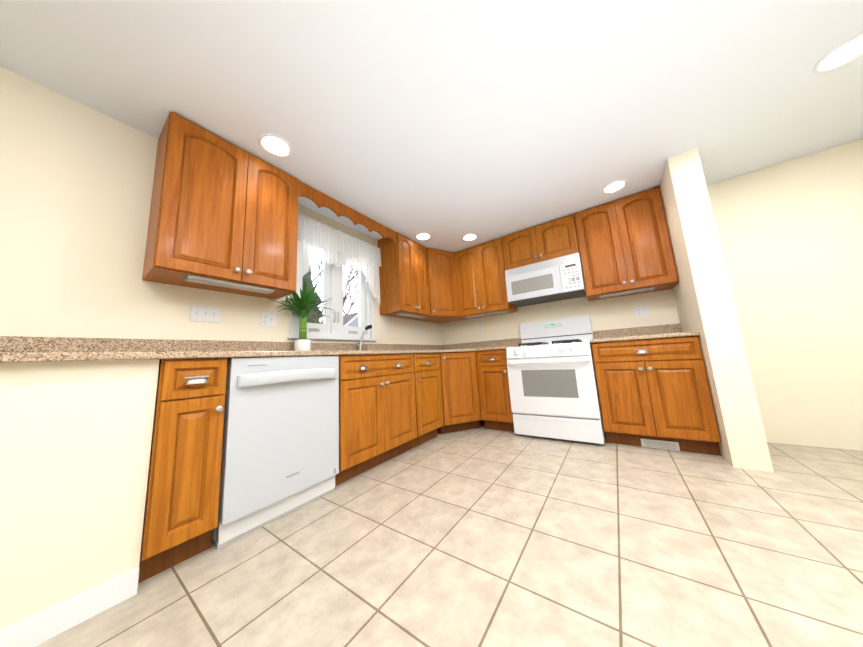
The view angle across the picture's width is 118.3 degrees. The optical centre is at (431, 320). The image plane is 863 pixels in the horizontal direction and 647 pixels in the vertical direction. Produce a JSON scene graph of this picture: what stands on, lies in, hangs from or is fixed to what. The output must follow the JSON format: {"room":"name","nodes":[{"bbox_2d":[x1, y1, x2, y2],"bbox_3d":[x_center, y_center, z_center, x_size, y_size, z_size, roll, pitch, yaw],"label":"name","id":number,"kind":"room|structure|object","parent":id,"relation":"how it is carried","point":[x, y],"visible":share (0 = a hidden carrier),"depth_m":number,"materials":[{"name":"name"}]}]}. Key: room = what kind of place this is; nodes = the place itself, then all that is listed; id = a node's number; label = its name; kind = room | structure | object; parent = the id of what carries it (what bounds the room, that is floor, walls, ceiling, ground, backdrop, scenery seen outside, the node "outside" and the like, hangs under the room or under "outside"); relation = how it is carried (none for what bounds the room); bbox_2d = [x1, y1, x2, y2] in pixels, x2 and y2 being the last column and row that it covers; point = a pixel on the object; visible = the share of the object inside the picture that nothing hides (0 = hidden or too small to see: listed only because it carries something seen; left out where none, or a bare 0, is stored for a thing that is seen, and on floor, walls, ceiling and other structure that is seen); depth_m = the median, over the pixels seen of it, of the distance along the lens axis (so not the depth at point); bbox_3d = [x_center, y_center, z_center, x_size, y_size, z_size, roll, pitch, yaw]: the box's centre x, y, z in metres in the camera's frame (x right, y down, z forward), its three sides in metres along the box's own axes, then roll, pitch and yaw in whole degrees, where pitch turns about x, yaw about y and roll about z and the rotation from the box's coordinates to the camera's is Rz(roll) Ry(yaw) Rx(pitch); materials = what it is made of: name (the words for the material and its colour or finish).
{"room":"kitchen","nodes":[
{"label":"kitchen","id":0,"kind":"room"},
{"bbox_2d":[0,359,159,646],"bbox_3d":[-1.603,0.665,1.105,0.610,0.945,0.455,-9,-10,34],"label":"wall","id":1,"kind":"structure","parent":0,"point":[75,442],"depth_m":0.96,"materials":[{"name":"beige paint"}]},
{"bbox_2d":[0,67,440,344],"bbox_3d":[-1.406,0.059,2.205,0.150,2.445,5.500,-9,-10,34],"label":"wall","id":2,"kind":"structure","parent":0,"point":[76,182],"depth_m":1.45,"materials":[{"name":"beige paint"}]},
{"bbox_2d":[190,304,220,322],"bbox_3d":[-1.589,-0.047,1.817,0.017,0.115,0.162,-9,-10,34],"label":"switch plate","id":3,"kind":"object","parent":2,"relation":"attached to","point":[200,313],"visible":1,"depth_m":1.81,"materials":[{"name":"white plastic"}]},
{"bbox_2d":[142,112,298,299],"bbox_3d":[-1.433,-0.722,1.868,0.385,0.982,0.775,-9,-10,34],"label":"upper cabinet","id":4,"kind":"object","parent":2,"relation":"attached to","point":[222,209],"visible":0.98,"depth_m":1.68,"materials":[{"name":"brown wood"}]},
{"bbox_2d":[184,274,273,293],"bbox_3d":[-1.345,-0.235,1.751,0.090,0.023,0.480,-9,-10,34],"label":"under-cabinet light","id":5,"kind":"object","parent":4,"relation":"attached to","point":[210,281],"visible":1,"depth_m":1.70,"materials":[{"name":"grey"}]},
{"bbox_2d":[298,181,395,243],"bbox_3d":[-0.785,-1.058,2.664,0.020,0.156,1.200,-9,-10,34],"label":"wood valance","id":6,"kind":"object","parent":4,"relation":"attached to","point":[319,199],"visible":0.92,"depth_m":2.53,"materials":[{"name":"brown wood"}]},
{"bbox_2d":[0,336,441,352],"bbox_3d":[-0.921,0.296,2.693,0.022,0.115,3.754,-9,-10,34],"label":"backsplash","id":7,"kind":"structure","parent":2,"relation":"attached to","point":[16,344],"depth_m":1.58,"materials":[{"name":"stone"}]},
{"bbox_2d":[260,312,275,326],"bbox_3d":[-1.355,-0.008,2.146,0.017,0.115,0.116,-9,-10,34],"label":"outlet","id":8,"kind":"object","parent":2,"relation":"attached to","point":[268,319],"visible":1,"depth_m":2.15,"materials":[{"name":"white plastic"}]},
{"bbox_2d":[287,262,376,340],"bbox_3d":[-1.041,-0.331,2.778,0.180,1.095,1.016,-9,-10,34],"label":"casement window","id":9,"kind":"structure","parent":2,"relation":"in","point":[331,327],"depth_m":2.76,"materials":[{"name":"white"}]},
{"bbox_2d":[296,213,381,302],"bbox_3d":[-0.958,-0.576,2.745,0.134,0.740,1.080,-9,-10,34],"label":"curtain valance","id":10,"kind":"object","parent":2,"relation":"attached to","point":[317,241],"visible":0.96,"depth_m":2.67,"materials":[{"name":"white fabric"}]},
{"bbox_2d":[382,324,385,332],"bbox_3d":[-0.594,0.103,3.224,0.009,0.115,0.070,-9,-10,34],"label":"outlet","id":11,"kind":"object","parent":2,"relation":"attached to","point":[383,328],"visible":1,"depth_m":3.22,"materials":[{"name":"white plastic"}]},
{"bbox_2d":[378,232,429,318],"bbox_3d":[-0.340,-0.554,3.403,0.385,0.982,0.600,-9,-10,34],"label":"upper cabinet","id":12,"kind":"object","parent":2,"relation":"attached to","point":[403,276],"visible":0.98,"depth_m":3.21,"materials":[{"name":"brown wood"}]},
{"bbox_2d":[396,312,425,317],"bbox_3d":[-0.251,-0.063,3.307,0.090,0.023,0.500,-9,-10,34],"label":"under-cabinet light","id":13,"kind":"object","parent":12,"relation":"attached to","point":[410,314],"visible":1,"depth_m":3.24,"materials":[{"name":"grey"}]},
{"bbox_2d":[413,248,466,322],"bbox_3d":[0.123,-0.504,3.910,0.559,0.982,0.763,-9,-10,34],"label":"upper cabinet","id":14,"kind":"object","parent":2,"relation":"attached to","point":[443,295],"visible":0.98,"depth_m":3.67,"materials":[{"name":"brown wood"}]},
{"bbox_2d":[0,0,862,252],"bbox_3d":[0.457,-1.508,1.052,4.900,0.100,5.500,-9,-10,34],"label":"ceiling","id":15,"kind":"structure","parent":0,"point":[447,125],"depth_m":1.51,"materials":[{"name":"white paint"}]},
{"bbox_2d":[258,133,292,157],"bbox_3d":[-1.113,-1.255,1.845,0.214,0.030,0.214,-9,-10,34],"label":"recessed light","id":16,"kind":"object","parent":15,"relation":"in","point":[272,144],"visible":1,"depth_m":1.84,"materials":[{"name":"white glass"}]},
{"bbox_2d":[415,232,431,240],"bbox_3d":[-0.106,-1.089,3.329,0.214,0.030,0.214,-9,-10,34],"label":"recessed light","id":17,"kind":"object","parent":15,"relation":"in","point":[423,236],"visible":0.96,"depth_m":3.33,"materials":[{"name":"white glass"}]},
{"bbox_2d":[462,233,477,240],"bbox_3d":[0.509,-1.109,3.423,0.214,0.030,0.214,-9,-10,34],"label":"recessed light","id":18,"kind":"object","parent":15,"relation":"in","point":[470,237],"visible":0.98,"depth_m":3.42,"materials":[{"name":"white"}]},
{"bbox_2d":[602,179,627,193],"bbox_3d":[1.796,-1.317,2.530,0.214,0.030,0.214,-9,-10,34],"label":"recessed light","id":19,"kind":"object","parent":15,"relation":"in","point":[614,186],"visible":0.94,"depth_m":2.52,"materials":[{"name":"white"}]},
{"bbox_2d":[813,33,862,73],"bbox_3d":[2.327,-1.510,1.447,0.214,0.030,0.214,-9,-10,34],"label":"recessed light","id":20,"kind":"object","parent":15,"relation":"in","point":[846,52],"visible":1,"depth_m":1.46,"materials":[{"name":"white glass"}]},
{"bbox_2d":[35,425,862,646],"bbox_3d":[0.600,1.004,0.674,4.900,0.100,5.500,-9,-10,34],"label":"floor","id":21,"kind":"structure","parent":0,"point":[481,536],"depth_m":1.11,"materials":[{"name":"tile"}]},
{"bbox_2d":[138,358,227,582],"bbox_3d":[-1.371,0.693,1.377,0.665,0.945,0.250,-9,-10,34],"label":"base cabinet","id":22,"kind":"object","parent":21,"relation":"on","point":[180,522],"visible":0.88,"depth_m":1.20,"materials":[{"name":"brown wood"}]},
{"bbox_2d":[211,356,338,548],"bbox_3d":[-1.081,0.734,1.744,0.660,0.939,0.662,-9,-10,34],"label":"dishwasher","id":23,"kind":"object","parent":21,"relation":"on","point":[280,451],"visible":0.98,"depth_m":1.51,"materials":[{"name":"white metal"}]},
{"bbox_2d":[333,353,416,485],"bbox_3d":[-0.650,0.804,2.391,0.665,0.945,0.880,-9,-10,34],"label":"base cabinet","id":24,"kind":"object","parent":21,"relation":"on","point":[377,416],"visible":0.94,"depth_m":2.15,"materials":[{"name":"brown wood"}]},
{"bbox_2d":[410,353,443,448],"bbox_3d":[-0.256,0.865,2.945,0.665,0.945,0.476,-9,-10,34],"label":"base cabinet","id":25,"kind":"object","parent":21,"relation":"on","point":[428,401],"visible":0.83,"depth_m":2.76,"materials":[{"name":"brown wood"}]},
{"bbox_2d":[437,351,484,433],"bbox_3d":[0.271,0.917,3.489,0.903,0.945,1.023,-9,-10,34],"label":"base cabinet","id":26,"kind":"object","parent":21,"relation":"on","point":[460,393],"visible":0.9,"depth_m":3.06,"materials":[{"name":"brown wood"}]},
{"bbox_2d":[0,346,520,362],"bbox_3d":[-0.389,0.285,2.330,1.300,0.032,3.777,-9,-10,34],"label":"countertop","id":27,"kind":"structure","parent":26,"relation":"on","point":[49,357],"depth_m":1.22,"materials":[{"name":"stone"}]},
{"bbox_2d":[269,279,334,350],"bbox_3d":[-1.072,-0.041,2.194,0.335,0.649,0.569,-9,-10,34],"label":"bamboo plant","id":28,"kind":"object","parent":27,"relation":"on","point":[303,306],"visible":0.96,"depth_m":2.22,"materials":[{"name":"green plant"}]},
{"bbox_2d":[355,325,371,349],"bbox_3d":[-0.715,0.205,2.799,0.177,0.302,0.215,-9,-10,34],"label":"pull-down faucet","id":29,"kind":"object","parent":27,"relation":"on","point":[367,327],"visible":0.69,"depth_m":2.79,"materials":[{"name":"silver metal"}]},
{"bbox_2d":[476,349,513,431],"bbox_3d":[0.901,0.847,3.264,0.398,0.945,0.665,-9,-10,34],"label":"base cabinet","id":30,"kind":"object","parent":21,"relation":"on","point":[494,397],"visible":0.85,"depth_m":3.03,"materials":[{"name":"brown wood"}]},
{"bbox_2d":[506,316,604,444],"bbox_3d":[1.370,0.596,2.896,0.815,1.280,0.770,-9,-10,34],"label":"gas range","id":31,"kind":"object","parent":21,"relation":"on","point":[553,388],"visible":1,"depth_m":2.63,"materials":[{"name":"white metal"},{"name":"glass"},{"name":"black metal"}]},
{"bbox_2d":[591,335,720,455],"bbox_3d":[2.053,0.662,2.465,0.754,0.945,0.665,-9,-10,34],"label":"base cabinet","id":32,"kind":"object","parent":21,"relation":"on","point":[655,389],"visible":1,"depth_m":2.21,"materials":[{"name":"brown wood"}]},
{"bbox_2d":[590,331,699,342],"bbox_3d":[2.032,0.180,2.544,0.752,0.032,0.652,-9,-10,34],"label":"countertop","id":33,"kind":"structure","parent":32,"relation":"on","point":[694,333],"depth_m":2.25,"materials":[{"name":"stone"}]},
{"bbox_2d":[640,438,679,450],"bbox_3d":[1.970,1.072,2.226,0.250,0.067,0.008,-9,-10,34],"label":"air vent","id":34,"kind":"object","parent":32,"relation":"attached to","point":[660,444],"visible":1,"depth_m":2.22,"materials":[{"name":"grey metal"}]},
{"bbox_2d":[440,139,862,450],"bbox_3d":[2.134,-0.023,2.992,4.750,2.445,0.150,-9,-10,34],"label":"wall","id":35,"kind":"structure","parent":0,"point":[790,234],"depth_m":2.22,"materials":[{"name":"beige paint"}]},
{"bbox_2d":[478,325,482,332],"bbox_3d":[0.737,0.133,3.870,0.070,0.115,0.009,-9,-10,34],"label":"outlet","id":36,"kind":"object","parent":35,"relation":"attached to","point":[480,328],"visible":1,"depth_m":3.87,"materials":[{"name":"white plastic"}]},
{"bbox_2d":[442,338,521,349],"bbox_3d":[0.691,0.380,3.865,1.300,0.115,0.022,-9,-10,34],"label":"backsplash","id":37,"kind":"structure","parent":35,"relation":"attached to","point":[503,342],"depth_m":3.79,"materials":[{"name":"stone"}]},
{"bbox_2d":[454,237,516,318],"bbox_3d":[0.752,-0.571,3.700,0.734,0.982,0.385,-9,-10,34],"label":"upper cabinet","id":38,"kind":"object","parent":35,"relation":"attached to","point":[480,278],"visible":1,"depth_m":3.55,"materials":[{"name":"brown wood"}]},
{"bbox_2d":[466,310,508,317],"bbox_3d":[0.759,-0.082,3.563,0.600,0.023,0.090,-9,-10,34],"label":"light","id":39,"kind":"object","parent":38,"relation":"attached to","point":[490,313],"visible":1,"depth_m":3.52,"materials":[{"name":"grey"}]},
{"bbox_2d":[502,214,579,269],"bbox_3d":[1.386,-0.925,3.289,0.848,0.477,0.385,-9,-10,34],"label":"upper cabinet","id":40,"kind":"object","parent":35,"relation":"attached to","point":[557,238],"visible":0.92,"depth_m":3.13,"materials":[{"name":"brown wood"}]},
{"bbox_2d":[505,253,585,306],"bbox_3d":[1.406,-0.463,3.198,0.834,0.429,0.427,-9,-10,34],"label":"over-the-range microwave","id":41,"kind":"object","parent":40,"relation":"attached to","point":[556,279],"visible":1,"depth_m":3.02,"materials":[{"name":"white plastic"},{"name":"glass"},{"name":"dark plastic"}]},
{"bbox_2d":[574,187,678,300],"bbox_3d":[2.054,-0.781,2.798,0.749,0.982,0.385,-9,-10,34],"label":"upper cabinet","id":42,"kind":"object","parent":35,"relation":"attached to","point":[624,244],"visible":1,"depth_m":2.65,"materials":[{"name":"brown wood"}]},
{"bbox_2d":[599,287,654,297],"bbox_3d":[2.022,-0.285,2.688,0.460,0.023,0.090,-9,-10,34],"label":"under-cabinet light","id":43,"kind":"object","parent":42,"relation":"attached to","point":[628,292],"visible":1,"depth_m":2.66,"materials":[{"name":"grey plastic"}]},
{"bbox_2d":[593,323,681,338],"bbox_3d":[2.210,0.136,2.811,0.752,0.115,0.022,-9,-10,34],"label":"backsplash","id":44,"kind":"structure","parent":35,"relation":"attached to","point":[648,330],"depth_m":2.78,"materials":[{"name":"stone"}]},
{"bbox_2d":[634,305,649,316],"bbox_3d":[2.279,-0.096,2.793,0.116,0.115,0.017,-9,-10,34],"label":"electrical outlet","id":45,"kind":"object","parent":35,"relation":"attached to","point":[641,311],"visible":1,"depth_m":2.79,"materials":[{"name":"white plastic"}]},
{"bbox_2d":[659,147,773,472],"bbox_3d":[2.365,-0.145,2.268,0.183,2.445,0.780,-9,-10,34],"label":"wall","id":46,"kind":"structure","parent":0,"point":[705,305],"depth_m":1.97,"materials":[{"name":"beige paint"}]},
{"label":"outside","id":47,"kind":"structure","parent":0,"visible":0},
{"bbox_2d":[310,261,357,322],"bbox_3d":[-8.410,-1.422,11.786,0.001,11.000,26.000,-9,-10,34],"label":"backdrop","id":48,"kind":"structure","parent":47,"point":[347,301],"depth_m":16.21,"materials":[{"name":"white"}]},
{"label":"ground","id":49,"kind":"structure","parent":47,"visible":0},
{"bbox_2d":[302,267,322,323],"bbox_3d":[-4.199,0.430,8.535,2.425,5.905,2.450,-9,-10,34],"label":"tree","id":50,"kind":"object","parent":49,"relation":"on","point":[309,274],"depth_m":8.60,"materials":[{"name":"green plant"}]},
{"bbox_2d":[310,261,357,323],"bbox_3d":[-6.250,-0.663,13.036,3.375,9.629,12.483,-9,-10,34],"label":"bare tree","id":51,"kind":"object","parent":49,"relation":"on","point":[347,294],"depth_m":14.72,"materials":[{"name":"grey plant"}]},
{"bbox_2d":[322,312,358,326],"bbox_3d":[-4.017,1.766,11.884,2.710,4.240,3.500,-9,-10,34],"label":"house","id":52,"kind":"structure","parent":49,"relation":"on","point":[354,316],"depth_m":11.33,"materials":[{"name":"white"}]}
]}

